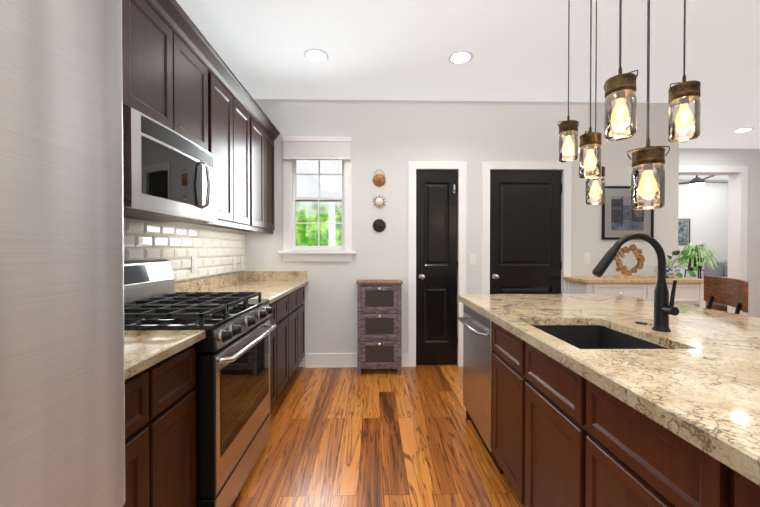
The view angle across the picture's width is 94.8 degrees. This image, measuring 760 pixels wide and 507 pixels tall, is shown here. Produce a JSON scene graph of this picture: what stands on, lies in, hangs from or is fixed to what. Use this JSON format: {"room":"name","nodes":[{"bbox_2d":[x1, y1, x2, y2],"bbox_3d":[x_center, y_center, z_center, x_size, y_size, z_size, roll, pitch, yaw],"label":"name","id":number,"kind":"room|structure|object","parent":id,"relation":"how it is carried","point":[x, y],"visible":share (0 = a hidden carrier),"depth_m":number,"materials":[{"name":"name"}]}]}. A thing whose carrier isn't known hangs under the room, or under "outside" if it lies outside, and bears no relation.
{"room":"kitchen","nodes":[
{"label":"kitchen","id":0,"kind":"room"},
{"bbox_2d":[244,99,678,366],"bbox_3d":[0.870,-0.203,3.697,4.530,2.745,0.150,0,1,-1],"label":"wall","id":1,"kind":"structure","parent":0,"point":[391,139],"depth_m":3.61,"materials":[{"name":"white paint"}]},
{"bbox_2d":[175,271,245,291],"bbox_3d":[-1.328,0.244,2.165,0.020,0.100,2.778,0,1,-1],"label":"backsplash","id":2,"kind":"structure","parent":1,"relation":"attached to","point":[196,285],"depth_m":2.74,"materials":[{"name":"beige stone"}]},
{"bbox_2d":[266,120,277,231],"bbox_3d":[-1.228,-0.728,3.390,0.318,1.009,0.356,0,1,-1],"label":"upper cabinet","id":3,"kind":"object","parent":1,"relation":"attached to","point":[271,135],"depth_m":3.40,"materials":[{"name":"brown wood"}]},
{"bbox_2d":[246,271,305,278],"bbox_3d":[-1.058,0.230,3.572,0.622,0.100,0.020,0,1,-1],"label":"backsplash","id":4,"kind":"structure","parent":1,"relation":"attached to","point":[249,274],"depth_m":3.56,"materials":[{"name":"beige stone"}]},
{"bbox_2d":[278,136,355,260],"bbox_3d":[-0.639,-0.551,3.628,0.786,1.262,0.215,0,1,-1],"label":"window","id":5,"kind":"structure","parent":1,"relation":"in","point":[304,148],"depth_m":3.57,"materials":[{"name":"white wood"}]},
{"bbox_2d":[306,353,407,367],"bbox_3d":[-0.236,1.100,3.599,1.055,0.140,0.021,0,1,-1],"label":"baseboard","id":6,"kind":"structure","parent":1,"relation":"attached to","point":[325,360],"depth_m":3.59,"materials":[{"name":"white wood"}]},
{"bbox_2d":[373,170,385,186],"bbox_3d":[-0.007,-0.775,3.573,0.132,0.173,0.046,0,1,-1],"label":"hanging ornament","id":7,"kind":"object","parent":1,"relation":"attached to","point":[379,180],"visible":1,"depth_m":3.58,"materials":[{"name":"wood"}]},
{"bbox_2d":[373,195,385,208],"bbox_3d":[-0.007,-0.530,3.586,0.156,0.156,0.024,0,1,-1],"label":"hanging ornament","id":8,"kind":"object","parent":1,"relation":"attached to","point":[378,201],"visible":1,"depth_m":3.59,"materials":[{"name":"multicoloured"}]},
{"bbox_2d":[373,219,385,231],"bbox_3d":[-0.007,-0.288,3.590,0.136,0.136,0.022,0,1,-1],"label":"hanging ornament","id":9,"kind":"object","parent":1,"relation":"attached to","point":[379,225],"visible":1,"depth_m":3.59,"materials":[{"name":"brown wood"}]},
{"bbox_2d":[416,170,457,364],"bbox_3d":[0.594,0.146,3.625,0.439,2.027,0.109,0,1,-1],"label":"pantry door","id":10,"kind":"structure","parent":1,"relation":"in","point":[436,257],"depth_m":3.64,"materials":[{"name":"black wood"}]},
{"bbox_2d":[408,161,466,366],"bbox_3d":[0.590,0.109,3.684,0.600,2.120,0.170,0,1,-1],"label":"door frame","id":11,"kind":"structure","parent":1,"relation":"attached to","point":[461,166],"depth_m":3.60,"materials":[{"name":"white wood"}]},
{"bbox_2d":[470,254,476,264],"bbox_3d":[0.967,0.065,3.622,0.070,0.114,0.010,0,1,-1],"label":"light switch","id":12,"kind":"object","parent":1,"relation":"attached to","point":[473,259],"visible":1,"depth_m":3.62,"materials":[{"name":"white plastic"}]},
{"bbox_2d":[490,170,561,293],"bbox_3d":[1.524,0.146,3.646,0.769,2.027,0.109,0,1,-1],"label":"closet door","id":13,"kind":"structure","parent":1,"relation":"in","point":[525,231],"depth_m":3.66,"materials":[{"name":"black wood"}]},
{"bbox_2d":[482,161,571,293],"bbox_3d":[1.520,0.109,3.705,0.930,2.120,0.170,0,1,-1],"label":"door frame","id":14,"kind":"structure","parent":1,"relation":"attached to","point":[566,168],"depth_m":3.61,"materials":[{"name":"white wood"}]},
{"bbox_2d":[584,253,590,263],"bbox_3d":[2.166,0.050,3.648,0.070,0.114,0.010,0,1,-1],"label":"light switch","id":15,"kind":"object","parent":1,"relation":"attached to","point":[587,258],"visible":1,"depth_m":3.65,"materials":[{"name":"white plastic"}]},
{"bbox_2d":[601,186,653,239],"bbox_3d":[2.586,-0.423,3.647,0.540,0.555,0.021,0,1,-1],"label":"framed picture","id":16,"kind":"object","parent":1,"relation":"attached to","point":[621,217],"visible":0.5,"depth_m":3.65,"materials":[{"name":"black"}]},
{"bbox_2d":[176,0,759,179],"bbox_3d":[4.066,-1.615,2.519,11.170,0.100,10.400,0,1,-1],"label":"ceiling","id":17,"kind":"structure","parent":0,"point":[394,49],"depth_m":2.68,"materials":[{"name":"white paint"}]},
{"bbox_2d":[304,49,328,62],"bbox_3d":[-0.505,-1.564,2.768,0.196,0.006,0.196,0,1,-1],"label":"recessed light","id":18,"kind":"object","parent":17,"relation":"in","point":[316,55],"visible":1,"depth_m":2.76,"materials":[{"name":"white plastic"}]},
{"bbox_2d":[448,51,472,63],"bbox_3d":[0.644,-1.564,2.794,0.196,0.006,0.196,0,1,-1],"label":"recessed light","id":19,"kind":"object","parent":17,"relation":"in","point":[460,57],"visible":1,"depth_m":2.79,"materials":[{"name":"white plastic"}]},
{"bbox_2d":[557,0,578,162],"bbox_3d":[1.090,-1.037,2.019,0.127,1.002,0.101,0,1,-1],"label":"pendant light","id":20,"kind":"object","parent":17,"relation":"hanging from","point":[568,128],"visible":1,"depth_m":2.01,"materials":[{"name":"clear glass"}]},
{"bbox_2d":[586,0,604,204],"bbox_3d":[1.296,-0.917,2.096,0.101,1.244,0.123,0,1,-1],"label":"pendant light","id":21,"kind":"object","parent":17,"relation":"hanging from","point":[595,190],"visible":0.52,"depth_m":2.09,"materials":[{"name":"clear glass"}]},
{"bbox_2d":[604,0,637,140],"bbox_3d":[0.903,-0.983,1.309,0.101,1.096,0.120,0,1,-1],"label":"pendant light","id":22,"kind":"object","parent":17,"relation":"hanging from","point":[620,87],"visible":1,"depth_m":1.30,"materials":[{"name":"clear glass"}]},
{"bbox_2d":[627,0,669,210],"bbox_3d":[0.992,-0.847,1.289,0.109,1.368,0.101,0,1,-1],"label":"pendant light","id":23,"kind":"object","parent":17,"relation":"hanging from","point":[647,158],"visible":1,"depth_m":1.28,"materials":[{"name":"clear glass"}]},
{"bbox_2d":[668,0,700,142],"bbox_3d":[1.229,-0.995,1.408,0.127,1.075,0.101,0,1,-1],"label":"pendant light","id":24,"kind":"object","parent":17,"relation":"hanging from","point":[684,93],"visible":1,"depth_m":1.40,"materials":[{"name":"clear glass"}]},
{"bbox_2d":[679,175,727,186],"bbox_3d":[6.063,-1.431,6.526,1.141,0.342,1.218,0,1,-1],"label":"fan","id":25,"kind":"object","parent":17,"relation":"hanging from","point":[696,181],"visible":0.71,"depth_m":6.51,"materials":[{"name":"grey"}]},
{"bbox_2d":[732,128,753,132],"bbox_3d":[4.658,-1.580,4.484,0.196,0.006,0.196,0,1,-1],"label":"recessed light","id":26,"kind":"object","parent":17,"relation":"in","point":[741,130],"visible":1,"depth_m":4.48,"materials":[{"name":"white plastic"}]},
{"bbox_2d":[231,305,726,506],"bbox_3d":[4.066,1.230,2.547,11.170,0.100,10.400,0,1,-1],"label":"floor","id":27,"kind":"structure","parent":0,"point":[350,437],"depth_m":2.13,"materials":[{"name":"brown wood"}]},
{"bbox_2d":[0,0,124,506],"bbox_3d":[-0.907,0.311,0.329,0.824,1.780,0.905,0,1,-1],"label":"refrigerator","id":28,"kind":"object","parent":27,"relation":"on","point":[62,401],"visible":1,"depth_m":0.62,"materials":[{"name":"silver metal"}]},
{"bbox_2d":[122,367,157,506],"bbox_3d":[-1.021,0.771,0.934,0.623,0.850,0.293,0,1,-1],"label":"base cabinet","id":29,"kind":"object","parent":27,"relation":"on","point":[141,392],"depth_m":1.05,"materials":[{"name":"brown wood"}]},
{"bbox_2d":[158,343,195,506],"bbox_3d":[-1.027,0.768,1.228,0.623,0.850,0.295,0,1,-1],"label":"base cabinet","id":30,"kind":"object","parent":27,"relation":"on","point":[160,422],"depth_m":1.25,"materials":[{"name":"brown wood"}]},
{"bbox_2d":[124,330,205,382],"bbox_3d":[-1.011,0.322,1.078,0.648,0.035,0.588,0,1,-1],"label":"countertop","id":31,"kind":"structure","parent":30,"relation":"on","point":[143,350],"depth_m":1.16,"materials":[{"name":"beige stone"}]},
{"bbox_2d":[124,259,276,506],"bbox_3d":[-0.977,0.613,1.763,0.748,1.150,0.770,0,1,-1],"label":"range","id":32,"kind":"object","parent":27,"relation":"on","point":[231,387],"visible":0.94,"depth_m":1.59,"materials":[{"name":"silver metal"}]},
{"bbox_2d":[154,303,277,408],"bbox_3d":[-1.052,0.757,2.332,0.623,0.850,0.361,0,1,-1],"label":"base cabinet","id":33,"kind":"object","parent":27,"relation":"on","point":[274,316],"depth_m":2.46,"materials":[{"name":"black wood"}]},
{"bbox_2d":[278,295,289,396],"bbox_3d":[-1.060,0.754,2.687,0.623,0.850,0.350,0,1,-1],"label":"base cabinet","id":34,"kind":"object","parent":27,"relation":"on","point":[283,304],"depth_m":2.74,"materials":[{"name":"black wood"}]},
{"bbox_2d":[198,279,307,304],"bbox_3d":[-1.051,0.305,2.865,0.648,0.035,1.435,0,1,-1],"label":"countertop","id":35,"kind":"structure","parent":34,"relation":"on","point":[273,290],"depth_m":2.94,"materials":[{"name":"beige stone"}]},
{"bbox_2d":[290,291,297,377],"bbox_3d":[-1.067,0.750,3.037,0.623,0.850,0.349,0,1,-1],"label":"base cabinet","id":36,"kind":"object","parent":27,"relation":"on","point":[293,294],"depth_m":3.08,"materials":[{"name":"black wood"}]},
{"bbox_2d":[298,287,304,364],"bbox_3d":[-1.075,0.747,3.399,0.623,0.850,0.375,0,1,-1],"label":"base cabinet","id":37,"kind":"object","parent":27,"relation":"on","point":[301,290],"depth_m":3.43,"materials":[{"name":"black wood"}]},
{"bbox_2d":[356,280,402,374],"bbox_3d":[-0.007,0.720,3.461,0.450,0.902,0.264,0,1,-1],"label":"storage cabinet","id":38,"kind":"object","parent":27,"relation":"on","point":[379,324],"visible":1,"depth_m":3.36,"materials":[{"name":"brown wood"}]},
{"bbox_2d":[457,298,759,506],"bbox_3d":[0.924,0.770,1.037,0.762,0.850,2.881,0,1,-1],"label":"kitchen island","id":39,"kind":"object","parent":27,"relation":"on","point":[582,400],"depth_m":1.14,"materials":[{"name":"brown wood"}]},
{"bbox_2d":[457,294,759,473],"bbox_3d":[0.797,0.321,1.032,0.447,0.032,2.941,0,1,-1],"label":"island countertop","id":40,"kind":"structure","parent":39,"relation":"on","point":[714,397],"depth_m":0.88,"materials":[{"name":"beige stone"}]},
{"bbox_2d":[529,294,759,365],"bbox_3d":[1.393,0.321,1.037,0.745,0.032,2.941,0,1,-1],"label":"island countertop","id":41,"kind":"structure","parent":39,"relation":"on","point":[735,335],"depth_m":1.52,"materials":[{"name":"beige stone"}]},
{"bbox_2d":[592,233,678,331],"bbox_3d":[0.980,0.110,1.346,0.302,0.381,0.094,0,1,-1],"label":"faucet","id":42,"kind":"object","parent":41,"relation":"on","point":[664,308],"visible":1,"depth_m":1.35,"materials":[{"name":"black metal"}]},
{"bbox_2d":[563,276,705,307],"bbox_3d":[2.501,0.707,3.451,1.190,0.930,0.391,0,1,-1],"label":"console table","id":43,"kind":"object","parent":27,"relation":"on","point":[689,290],"visible":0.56,"depth_m":3.28,"materials":[{"name":"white wood"}]},
{"bbox_2d":[611,244,647,277],"bbox_3d":[2.479,0.073,3.470,0.312,0.334,0.100,0,1,-1],"label":"decor","id":44,"kind":"object","parent":43,"relation":"on","point":[640,258],"visible":1,"depth_m":3.46,"materials":[{"name":"brown wood"}]},
{"bbox_2d":[654,250,703,277],"bbox_3d":[2.907,0.097,3.414,0.396,0.287,0.299,0,1,-1],"label":"potted plant","id":45,"kind":"object","parent":43,"relation":"on","point":[671,272],"visible":0.85,"depth_m":3.38,"materials":[{"name":"green plant"}]},
{"bbox_2d":[678,243,720,278],"bbox_3d":[3.476,0.526,3.862,0.590,1.284,0.576,0,1,-1],"label":"plant","id":46,"kind":"object","parent":27,"relation":"on","point":[696,249],"visible":0.6,"depth_m":3.78,"materials":[{"name":"green plant"}]},
{"bbox_2d":[704,261,727,307],"bbox_3d":[7.754,0.648,6.974,1.800,0.980,0.900,0,1,-1],"label":"sofa","id":47,"kind":"object","parent":27,"relation":"on","point":[720,271],"visible":0.12,"depth_m":7.19,"materials":[{"name":"fabric"}]},
{"bbox_2d":[704,276,747,313],"bbox_3d":[1.940,0.669,2.243,0.510,1.031,0.500,0,1,24],"label":"counter stool","id":48,"kind":"object","parent":27,"relation":"on","point":[732,292],"visible":0.17,"depth_m":2.18,"materials":[{"name":"brown wood"}]},
{"bbox_2d":[678,180,727,278],"bbox_3d":[6.217,-0.242,7.707,6.640,2.745,0.150,0,1,-1],"label":"wall","id":49,"kind":"structure","parent":0,"point":[703,208],"depth_m":7.64,"materials":[{"name":"white paint"}]},
{"bbox_2d":[678,219,689,243],"bbox_3d":[6.619,-0.478,7.627,0.300,0.560,0.021,0,1,-1],"label":"framed picture","id":50,"kind":"object","parent":49,"relation":"attached to","point":[683,231],"visible":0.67,"depth_m":7.63,"materials":[{"name":"black"}]},
{"bbox_2d":[679,148,759,317],"bbox_3d":[6.268,-0.220,5.408,6.640,2.745,0.150,0,1,-1],"label":"wall","id":51,"kind":"structure","parent":0,"point":[750,158],"depth_m":5.31,"materials":[{"name":"white paint"}]},
{"bbox_2d":[679,165,747,315],"bbox_3d":[4.854,-0.087,5.377,1.430,2.480,0.190,0,1,-1],"label":"door frame","id":52,"kind":"structure","parent":51,"relation":"attached to","point":[737,214],"depth_m":5.31,"materials":[{"name":"white wood"}]},
{"bbox_3d":[-1.399,-0.173,0.466,0.150,2.745,6.510,0,1,-1],"label":"wall","id":53,"kind":"structure","parent":0,"visible":0},
{"bbox_2d":[123,80,125,106],"bbox_3d":[-1.180,-0.707,1.211,0.318,1.009,0.294,0,1,-1],"label":"upper cabinet","id":54,"kind":"object","parent":53,"relation":"attached to","point":[124,81],"depth_m":1.40,"materials":[{"name":"brown wood"}]},
{"bbox_2d":[122,0,177,132],"bbox_3d":[-1.187,-0.900,1.551,0.318,0.630,0.387,0,1,-1],"label":"upper cabinet","id":55,"kind":"object","parent":53,"relation":"attached to","point":[149,27],"depth_m":1.58,"materials":[{"name":"brown wood"}]},
{"bbox_2d":[123,107,216,221],"bbox_3d":[-1.135,-0.382,1.749,0.432,0.390,0.760,0,1,-1],"label":"microwave","id":56,"kind":"object","parent":55,"relation":"attached to","point":[169,175],"visible":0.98,"depth_m":1.59,"materials":[{"name":"silver metal"}]},
{"bbox_2d":[124,218,244,282],"bbox_3d":[-1.347,-0.117,2.021,0.022,1.005,3.105,0,1,-1],"label":"backsplash","id":57,"kind":"structure","parent":53,"relation":"attached to","point":[213,250],"depth_m":2.43,"materials":[{"name":"white tile"}]},
{"bbox_2d":[191,257,196,272],"bbox_3d":[-1.343,0.080,2.525,0.008,0.114,0.070,0,1,-1],"label":"electrical outlet","id":58,"kind":"object","parent":53,"relation":"attached to","point":[193,264],"visible":1,"depth_m":2.51,"materials":[{"name":"white plastic"}]},
{"bbox_2d":[178,12,213,155],"bbox_3d":[-1.196,-0.904,1.937,0.318,0.630,0.387,0,1,-1],"label":"upper cabinet","id":59,"kind":"object","parent":53,"relation":"attached to","point":[179,77],"depth_m":1.96,"materials":[{"name":"brown wood"}]},
{"bbox_2d":[185,56,237,223],"bbox_3d":[-1.204,-0.718,2.314,0.318,1.009,0.361,0,1,-1],"label":"upper cabinet","id":60,"kind":"object","parent":53,"relation":"attached to","point":[225,98],"depth_m":2.38,"materials":[{"name":"brown wood"}]},
{"bbox_2d":[198,80,253,227],"bbox_3d":[-1.212,-0.721,2.676,0.318,1.009,0.362,0,1,-1],"label":"upper cabinet","id":61,"kind":"object","parent":53,"relation":"attached to","point":[245,105],"depth_m":2.74,"materials":[{"name":"wood"}]},
{"bbox_2d":[233,256,235,268],"bbox_3d":[-1.359,0.083,3.265,0.008,0.114,0.070,0,1,-1],"label":"electrical outlet","id":62,"kind":"object","parent":53,"relation":"attached to","point":[234,262],"visible":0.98,"depth_m":3.26,"materials":[{"name":"white plastic"}]},
{"bbox_2d":[240,256,243,267],"bbox_3d":[-1.364,0.081,3.455,0.008,0.114,0.070,0,1,-1],"label":"electrical outlet","id":63,"kind":"object","parent":53,"relation":"attached to","point":[241,261],"visible":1,"depth_m":3.43,"materials":[{"name":"white plastic"}]},
{"bbox_2d":[225,104,265,231],"bbox_3d":[-1.220,-0.725,3.034,0.318,1.009,0.356,0,1,-1],"label":"upper cabinet","id":64,"kind":"object","parent":53,"relation":"attached to","point":[259,120],"depth_m":3.10,"materials":[{"name":"wood"}]},
{"bbox_3d":[1.100,-1.546,1.664,0.400,0.020,0.400,0,1,-1],"label":"pendant light","id":65,"kind":"object","parent":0,"visible":0},
{"bbox_2d":[579,0,601,178],"bbox_3d":[1.083,-0.963,1.796,0.103,1.146,0.101,0,1,-1],"label":"pendant light","id":66,"kind":"object","parent":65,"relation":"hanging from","point":[590,141],"visible":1,"depth_m":1.79,"materials":[{"name":"clear glass"}]},
{"bbox_2d":[611,0,629,133],"bbox_3d":[1.144,-1.060,1.665,0.101,0.950,0.125,0,1,-1],"label":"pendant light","id":67,"kind":"object","parent":65,"relation":"hanging from","point":[627,105],"depth_m":1.67,"materials":[{"name":"clear glass"}]},
{"bbox_2d":[637,0,658,199],"bbox_3d":[1.244,-0.894,1.623,0.101,1.281,0.101,0,1,-1],"label":"pendant light","id":68,"kind":"object","parent":65,"relation":"hanging from","point":[656,179],"visible":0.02,"depth_m":1.62,"materials":[{"name":"clear glass"}]},
{"label":"outside","id":69,"kind":"structure","parent":0,"visible":0},
{"bbox_2d":[296,160,341,245],"bbox_3d":[-1.052,-0.742,4.875,4.400,3.400,0.600,0,1,-1],"label":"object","id":70,"kind":"structure","parent":69,"point":[308,233],"depth_m":5.17,"materials":[{"name":"glass"}]}
]}

